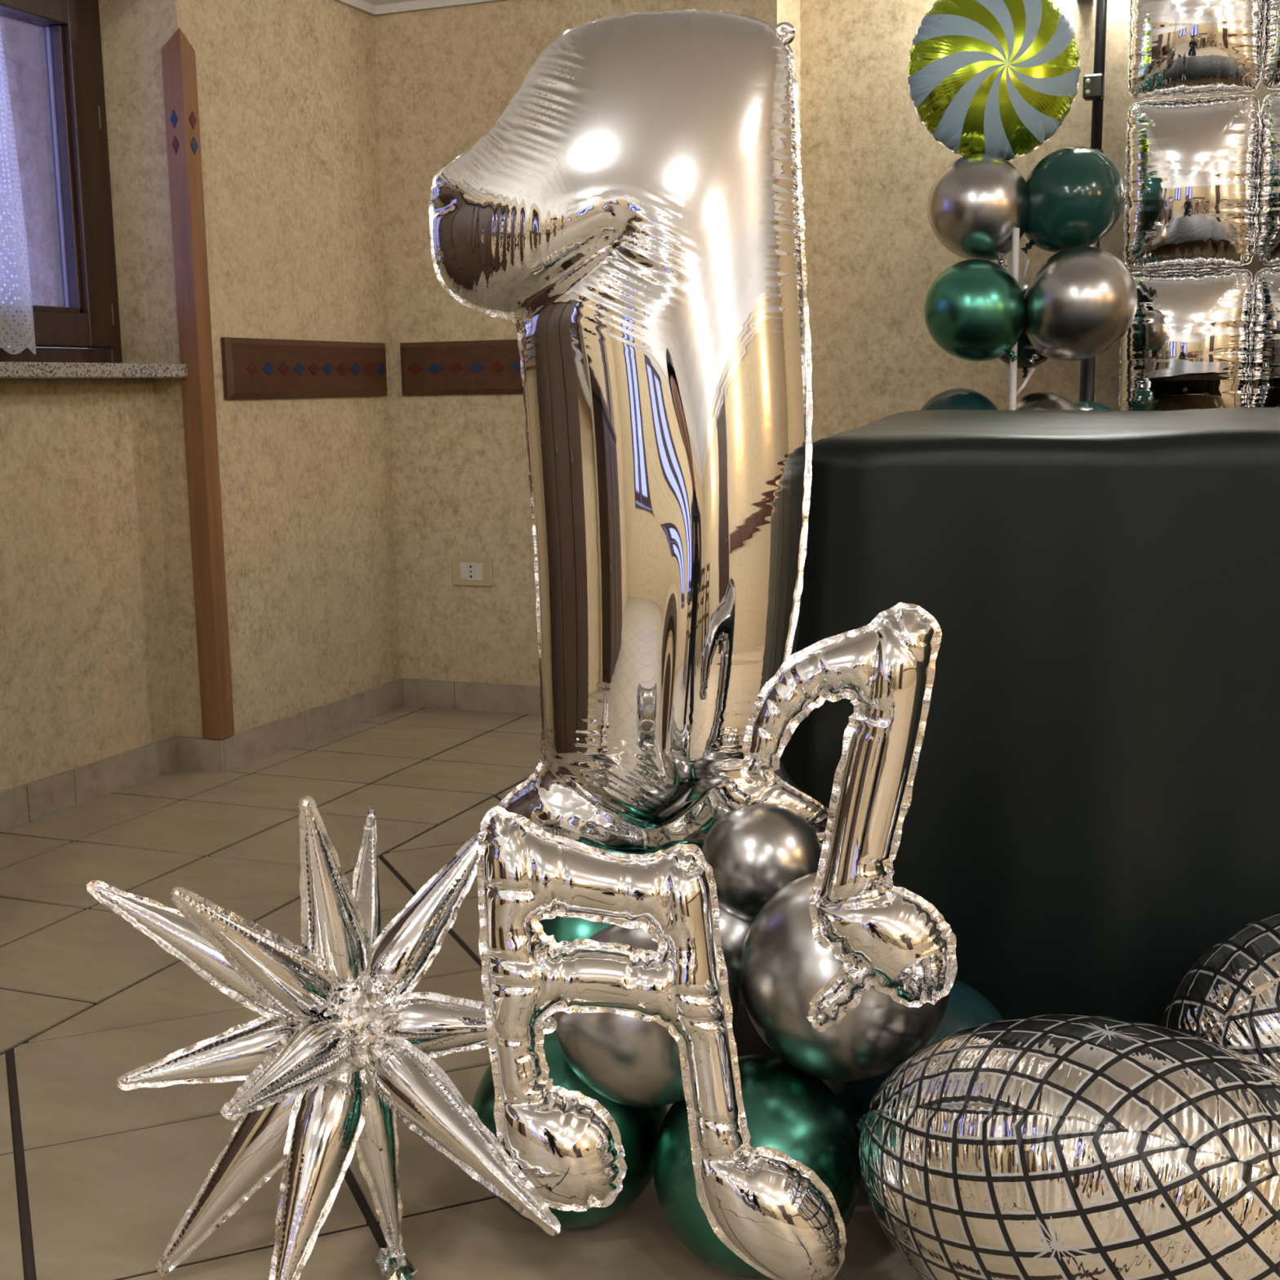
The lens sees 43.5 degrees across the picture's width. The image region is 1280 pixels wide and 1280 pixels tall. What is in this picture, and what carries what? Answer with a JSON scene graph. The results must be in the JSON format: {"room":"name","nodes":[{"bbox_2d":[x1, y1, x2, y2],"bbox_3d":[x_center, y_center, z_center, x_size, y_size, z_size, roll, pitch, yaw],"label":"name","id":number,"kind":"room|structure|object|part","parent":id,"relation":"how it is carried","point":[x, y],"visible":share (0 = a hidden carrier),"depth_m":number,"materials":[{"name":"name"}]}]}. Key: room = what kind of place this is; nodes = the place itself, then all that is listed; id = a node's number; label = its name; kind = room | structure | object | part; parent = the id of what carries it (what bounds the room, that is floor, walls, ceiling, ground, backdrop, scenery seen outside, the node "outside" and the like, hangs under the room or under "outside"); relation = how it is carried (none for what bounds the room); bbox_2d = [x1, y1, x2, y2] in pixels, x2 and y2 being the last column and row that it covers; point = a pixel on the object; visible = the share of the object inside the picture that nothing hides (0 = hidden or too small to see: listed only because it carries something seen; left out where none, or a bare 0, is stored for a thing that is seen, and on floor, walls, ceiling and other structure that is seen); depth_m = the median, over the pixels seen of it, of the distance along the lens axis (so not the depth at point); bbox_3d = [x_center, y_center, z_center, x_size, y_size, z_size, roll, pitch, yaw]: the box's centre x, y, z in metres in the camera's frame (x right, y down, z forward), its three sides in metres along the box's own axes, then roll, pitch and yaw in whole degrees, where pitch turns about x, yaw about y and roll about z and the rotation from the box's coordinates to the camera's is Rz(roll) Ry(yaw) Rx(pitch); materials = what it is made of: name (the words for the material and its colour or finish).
{"room":"event space","nodes":[
{"label":"event space","id":0,"kind":"room"},
{"bbox_2d":[0,0,400,791],"bbox_3d":[-2.703,-0.453,0.156,0.527,2.700,10.400,3,10,22],"label":"wall","id":1,"kind":"structure","parent":0,"point":[99,658],"depth_m":3.77,"materials":[{"name":"paint"}]},
{"bbox_2d":[0,0,122,363],"bbox_3d":[-1.461,-0.968,3.127,0.082,0.847,1.202,3,10,22],"label":"window","id":2,"kind":"structure","parent":1,"relation":"in","point":[55,46],"depth_m":3.56,"materials":[{"name":"brown wood"}]},
{"bbox_2d":[0,24,35,354],"bbox_3d":[-1.446,-0.952,2.994,0.044,0.818,0.785,3,10,22],"label":"lace curtain","id":3,"kind":"object","parent":2,"relation":"hanging from","point":[11,244],"visible":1,"depth_m":3.34,"materials":[{"name":"white fabric"}]},
{"bbox_3d":[-1.356,-1.353,3.330,0.072,0.074,0.403,3,10,22],"label":"rail","id":4,"kind":"part","parent":2,"relation":"part of","materials":[{"name":"brown wood"}]},
{"bbox_3d":[-1.357,-1.010,3.387,0.002,0.619,0.403,3,10,22],"label":"pane","id":5,"kind":"part","parent":2,"relation":"part of","materials":[{"name":"clear glass"}]},
{"bbox_3d":[-1.345,-0.668,3.438,0.072,0.074,0.403,3,10,22],"label":"rail","id":6,"kind":"part","parent":2,"relation":"part of","materials":[{"name":"brown wood"}]},
{"bbox_3d":[-1.459,-0.568,3.192,0.070,0.036,1.130,3,10,22],"label":"frame","id":7,"kind":"part","parent":2,"relation":"part of","materials":[{"name":"brown wood"}]},
{"bbox_3d":[-1.248,-1.056,3.663,0.070,0.847,0.036,3,10,22],"label":"frame","id":8,"kind":"part","parent":2,"relation":"part of","materials":[{"name":"brown wood"}]},
{"bbox_2d":[0,736,178,831],"bbox_3d":[-1.602,0.468,2.623,0.011,0.078,2.660,3,10,22],"label":"baseboard","id":9,"kind":"structure","parent":1,"relation":"attached to","point":[22,804],"depth_m":3.54,"materials":[{"name":"tile"}]},
{"bbox_2d":[0,361,187,379],"bbox_3d":[-1.346,-0.528,3.153,0.213,0.031,1.202,3,10,22],"label":"window sill","id":10,"kind":"structure","parent":1,"relation":"attached to","point":[8,370],"depth_m":3.36,"materials":[{"name":"stone"}]},
{"bbox_2d":[160,27,234,739],"bbox_3d":[-1.011,-0.560,3.677,0.054,1.597,0.054,3,10,22],"label":"post","id":11,"kind":"object","parent":1,"relation":"attached to","point":[178,55],"visible":1,"depth_m":3.66,"materials":[{"name":"brown wood"}]},
{"bbox_2d":[177,736,225,773],"bbox_3d":[-1.042,0.272,3.810,0.125,0.078,0.011,3,10,22],"label":"baseboard","id":12,"kind":"structure","parent":1,"relation":"attached to","point":[194,753],"depth_m":3.80,"materials":[{"name":"tile"}]},
{"bbox_2d":[220,337,386,399],"bbox_3d":[-0.829,-0.686,4.063,0.022,0.142,0.717,3,10,22],"label":"wall panel","id":13,"kind":"object","parent":1,"relation":"attached to","point":[252,367],"visible":1,"depth_m":4.00,"materials":[{"name":"brown wood"}]},
{"bbox_2d":[222,678,404,771],"bbox_3d":[-0.829,0.210,4.177,0.011,0.078,0.836,3,10,22],"label":"baseboard","id":14,"kind":"structure","parent":1,"relation":"attached to","point":[246,747],"depth_m":4.12,"materials":[{"name":"tile"}]},
{"bbox_2d":[333,0,504,15],"bbox_3d":[0.220,-0.860,-1.269,5.920,0.100,10.100,3,10,22],"label":"trim","id":15,"kind":"structure","parent":1,"relation":"attached to","point":[373,7],"depth_m":4.21,"materials":[{"name":"white paint"}]},
{"bbox_2d":[0,706,923,1279],"bbox_3d":[0.161,1.038,-0.933,6.520,0.006,10.500,3,10,22],"label":"floor","id":16,"kind":"structure","parent":0,"point":[98,1178],"depth_m":2.27,"materials":[{"name":"brown tile"}]},
{"bbox_2d":[86,795,560,1279],"bbox_3d":[-0.254,0.396,1.530,0.386,0.496,0.473,-8,11,-36],"label":"balloon","id":17,"kind":"object","parent":16,"relation":"on","point":[342,1047],"visible":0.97,"depth_m":1.55,"materials":[{"name":"silver metal"}]},
{"bbox_2d":[476,805,847,1279],"bbox_3d":[0.021,0.377,1.471,0.334,0.452,0.113,-1,9,0],"label":"balloon","id":18,"kind":"object","parent":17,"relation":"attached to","point":[769,1208],"visible":1,"depth_m":1.45,"materials":[{"name":"silver metal"}]},
{"bbox_2d":[471,1030,667,1228],"bbox_3d":[-0.076,0.516,1.716,0.210,0.211,0.211,3,10,22],"label":"balloon","id":19,"kind":"object","parent":16,"relation":"on","point":[638,1127],"visible":0.29,"depth_m":1.65,"materials":[{"name":"green rubber"}]},
{"bbox_2d":[553,924,740,1107],"bbox_3d":[0.007,0.377,1.631,0.189,0.187,0.190,0,9,5],"label":"balloon","id":20,"kind":"object","parent":19,"relation":"on","point":[624,1060],"visible":0.39,"depth_m":1.56,"materials":[{"name":"silver metal"}]},
{"bbox_2d":[538,915,613,1017],"bbox_3d":[-0.046,0.366,1.881,0.196,0.194,0.196,3,10,22],"label":"balloon","id":21,"kind":"object","parent":16,"relation":"on","point":[569,929],"visible":0.02,"depth_m":1.80,"materials":[{"name":"green rubber"}]},
{"bbox_2d":[428,8,828,854],"bbox_3d":[-0.012,-0.213,1.804,0.391,0.964,0.326,-4,9,-19],"label":"balloon","id":22,"kind":"object","parent":21,"relation":"on","point":[634,209],"visible":0.91,"depth_m":1.70,"materials":[{"name":"silver metal"}]},
{"bbox_2d":[718,904,752,1004],"bbox_3d":[0.104,0.337,1.801,0.143,0.141,0.142,-4,9,-20],"label":"balloon","id":23,"kind":"object","parent":21,"relation":"attached to","point":[734,930],"visible":0.03,"depth_m":1.73,"materials":[{"name":"silver metal"}]},
{"bbox_2d":[702,804,822,921],"bbox_3d":[0.134,0.242,1.761,0.135,0.134,0.135,-8,11,-37],"label":"balloon","id":24,"kind":"object","parent":23,"relation":"on","point":[753,852],"visible":0.81,"depth_m":1.71,"materials":[{"name":"silver metal"}]},
{"bbox_2d":[653,1053,861,1278],"bbox_3d":[0.119,0.532,1.628,0.209,0.211,0.217,3,10,22],"label":"balloon","id":25,"kind":"object","parent":16,"relation":"on","point":[789,1110],"visible":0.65,"depth_m":1.57,"materials":[{"name":"green rubber"}]},
{"bbox_2d":[739,871,951,1082],"bbox_3d":[0.208,0.340,1.635,0.213,0.213,0.213,-9,12,-43],"label":"balloon","id":26,"kind":"object","parent":25,"relation":"attached to","point":[783,966],"visible":0.48,"depth_m":1.56,"materials":[{"name":"silver metal"}]},
{"bbox_2d":[740,602,957,1032],"bbox_3d":[0.193,0.168,1.484,0.191,0.401,0.103,-2,9,-6],"label":"balloon","id":27,"kind":"object","parent":26,"relation":"attached to","point":[888,937],"visible":1,"depth_m":1.47,"materials":[{"name":"silver metal"}]},
{"bbox_2d":[820,977,1004,1147],"bbox_3d":[0.311,0.481,1.791,0.224,0.222,0.224,3,10,22],"label":"balloon","id":28,"kind":"object","parent":16,"relation":"on","point":[966,1007],"visible":0.09,"depth_m":1.73,"materials":[{"name":"teal rubber"}]},
{"bbox_2d":[1004,227,1035,409],"bbox_3d":[0.806,-0.278,3.489,0.220,1.200,0.220,3,10,22],"label":"stand","id":29,"kind":"object","parent":16,"relation":"on","point":[1011,370],"visible":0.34,"depth_m":3.44,"materials":[{"name":"white plastic"}]},
{"bbox_2d":[920,388,998,410],"bbox_3d":[0.700,-0.449,3.520,0.199,0.203,0.198,3,10,22],"label":"balloon","id":30,"kind":"object","parent":29,"relation":"attached to","point":[954,398],"visible":0.29,"depth_m":3.46,"materials":[{"name":"teal rubber"}]},
{"bbox_2d":[924,258,1025,362],"bbox_3d":[0.715,-0.702,3.430,0.212,0.218,0.210,3,10,22],"label":"balloon","id":31,"kind":"object","parent":29,"relation":"attached to","point":[975,308],"visible":1,"depth_m":3.36,"materials":[{"name":"green rubber"}]},
{"bbox_2d":[927,153,1028,267],"bbox_3d":[0.730,-0.921,3.462,0.218,0.246,0.217,3,10,22],"label":"balloon","id":32,"kind":"object","parent":29,"relation":"attached to","point":[975,204],"visible":0.9,"depth_m":3.38,"materials":[{"name":"silver metal"}]},
{"bbox_2d":[907,0,1080,159],"bbox_3d":[0.764,-1.228,3.460,0.384,0.384,0.167,-2,9,-6],"label":"balloon","id":33,"kind":"object","parent":32,"relation":"on","point":[1000,78],"visible":0.98,"depth_m":3.40,"materials":[{"name":"plastic"}]},
{"bbox_3d":[0.806,-0.288,3.488,0.015,1.180,0.016,3,10,22],"label":"stem","id":34,"kind":"part","parent":29,"relation":"part of","materials":[{"name":"white plastic"}]},
{"bbox_2d":[998,281,1048,377],"bbox_3d":[0.854,-0.688,3.562,0.182,0.210,0.182,3,10,22],"label":"balloon","id":35,"kind":"object","parent":29,"relation":"attached to","point":[1024,348],"visible":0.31,"depth_m":3.52,"materials":[{"name":"teal rubber"}]},
{"bbox_2d":[1004,391,1079,410],"bbox_3d":[0.877,-0.433,3.522,0.204,0.220,0.203,3,10,22],"label":"balloon","id":36,"kind":"object","parent":29,"relation":"attached to","point":[1036,401],"visible":0.22,"depth_m":3.46,"materials":[{"name":"silver metal"}]},
{"bbox_2d":[1073,400,1114,410],"bbox_3d":[0.996,-0.433,3.581,0.184,0.198,0.183,3,10,22],"label":"balloon","id":37,"kind":"object","parent":36,"relation":"attached to","point":[1086,405],"visible":0.13,"depth_m":3.53,"materials":[{"name":"teal rubber"}]},
{"bbox_2d":[1020,146,1124,253],"bbox_3d":[0.925,-0.944,3.442,0.218,0.220,0.213,3,10,22],"label":"balloon","id":38,"kind":"object","parent":29,"relation":"attached to","point":[1076,193],"visible":0.89,"depth_m":3.37,"materials":[{"name":"teal rubber"}]},
{"bbox_2d":[1023,246,1137,364],"bbox_3d":[0.931,-0.709,3.402,0.235,0.244,0.230,3,10,22],"label":"balloon","id":39,"kind":"object","parent":29,"relation":"attached to","point":[1080,302],"visible":0.98,"depth_m":3.32,"materials":[{"name":"silver metal"}]},
{"bbox_2d":[856,1014,1279,1279],"bbox_3d":[0.438,0.509,1.460,0.440,0.383,0.454,-5,10,-23],"label":"balloon","id":40,"kind":"object","parent":16,"relation":"on","point":[1042,1147],"visible":1,"depth_m":1.29,"materials":[{"name":"metal"}]},
{"bbox_2d":[1079,0,1107,401],"bbox_3d":[1.026,-0.810,3.681,0.048,2.189,0.393,2,9,20],"label":"pole","id":41,"kind":"object","parent":16,"relation":"on","point":[1093,89],"visible":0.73,"depth_m":3.67,"materials":[{"name":"black metal"}]},
{"bbox_2d":[1160,912,1279,1073],"bbox_3d":[0.717,0.443,1.680,0.322,0.340,0.339,7,12,43],"label":"balloon","id":42,"kind":"object","parent":16,"relation":"on","point":[1229,998],"visible":0.55,"depth_m":1.61,"materials":[{"name":"metal"}]},
{"bbox_3d":[1.440,0.092,2.316,2.545,0.810,1.533,3,10,22],"label":"buffet table","id":43,"kind":"object","parent":16,"relation":"on","visible":0},
{"bbox_2d":[735,407,1279,1057],"bbox_3d":[1.404,0.085,2.295,2.628,0.816,1.597,3,10,22],"label":"tablecloth","id":44,"kind":"object","parent":43,"relation":"on","point":[1094,809],"visible":0.66,"depth_m":1.87,"materials":[{"name":"black fabric"}]},
{"bbox_2d":[373,0,1279,686],"bbox_3d":[1.999,-1.067,3.543,6.620,2.700,0.500,3,10,22],"label":"wall","id":45,"kind":"structure","parent":0,"point":[446,76],"depth_m":4.15,"materials":[{"name":"paint"}]},
{"bbox_2d":[400,339,523,395],"bbox_3d":[-0.190,-0.720,4.209,1.000,0.142,0.022,3,10,22],"label":"wall panel","id":46,"kind":"object","parent":45,"relation":"attached to","point":[471,366],"visible":0.39,"depth_m":4.32,"materials":[{"name":"brown wood"}]},
{"bbox_2d":[402,678,541,715],"bbox_3d":[-0.155,0.172,4.347,1.107,0.078,0.011,3,10,22],"label":"baseboard","id":47,"kind":"structure","parent":45,"relation":"attached to","point":[435,694],"depth_m":4.47,"materials":[{"name":"tile"}]},
{"bbox_2d":[451,555,492,586],"bbox_3d":[-0.462,-0.189,4.413,0.122,0.082,0.013,3,10,22],"label":"wall socket","id":48,"kind":"object","parent":45,"relation":"attached to","point":[466,571],"visible":1,"depth_m":4.41,"materials":[{"name":"beige plastic"}]},
{"bbox_3d":[0.213,-1.268,-1.333,5.920,0.728,10.100,3,10,22],"label":"ceiling","id":49,"kind":"structure","parent":0,"visible":0},
{"bbox_2d":[1118,0,1279,410],"bbox_3d":[1.503,-1.201,3.494,0.849,1.497,0.150,2,9,16],"label":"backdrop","id":50,"kind":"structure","parent":49,"relation":"hanging from","point":[1193,168],"depth_m":3.56,"materials":[{"name":"silver metal"}]}
]}

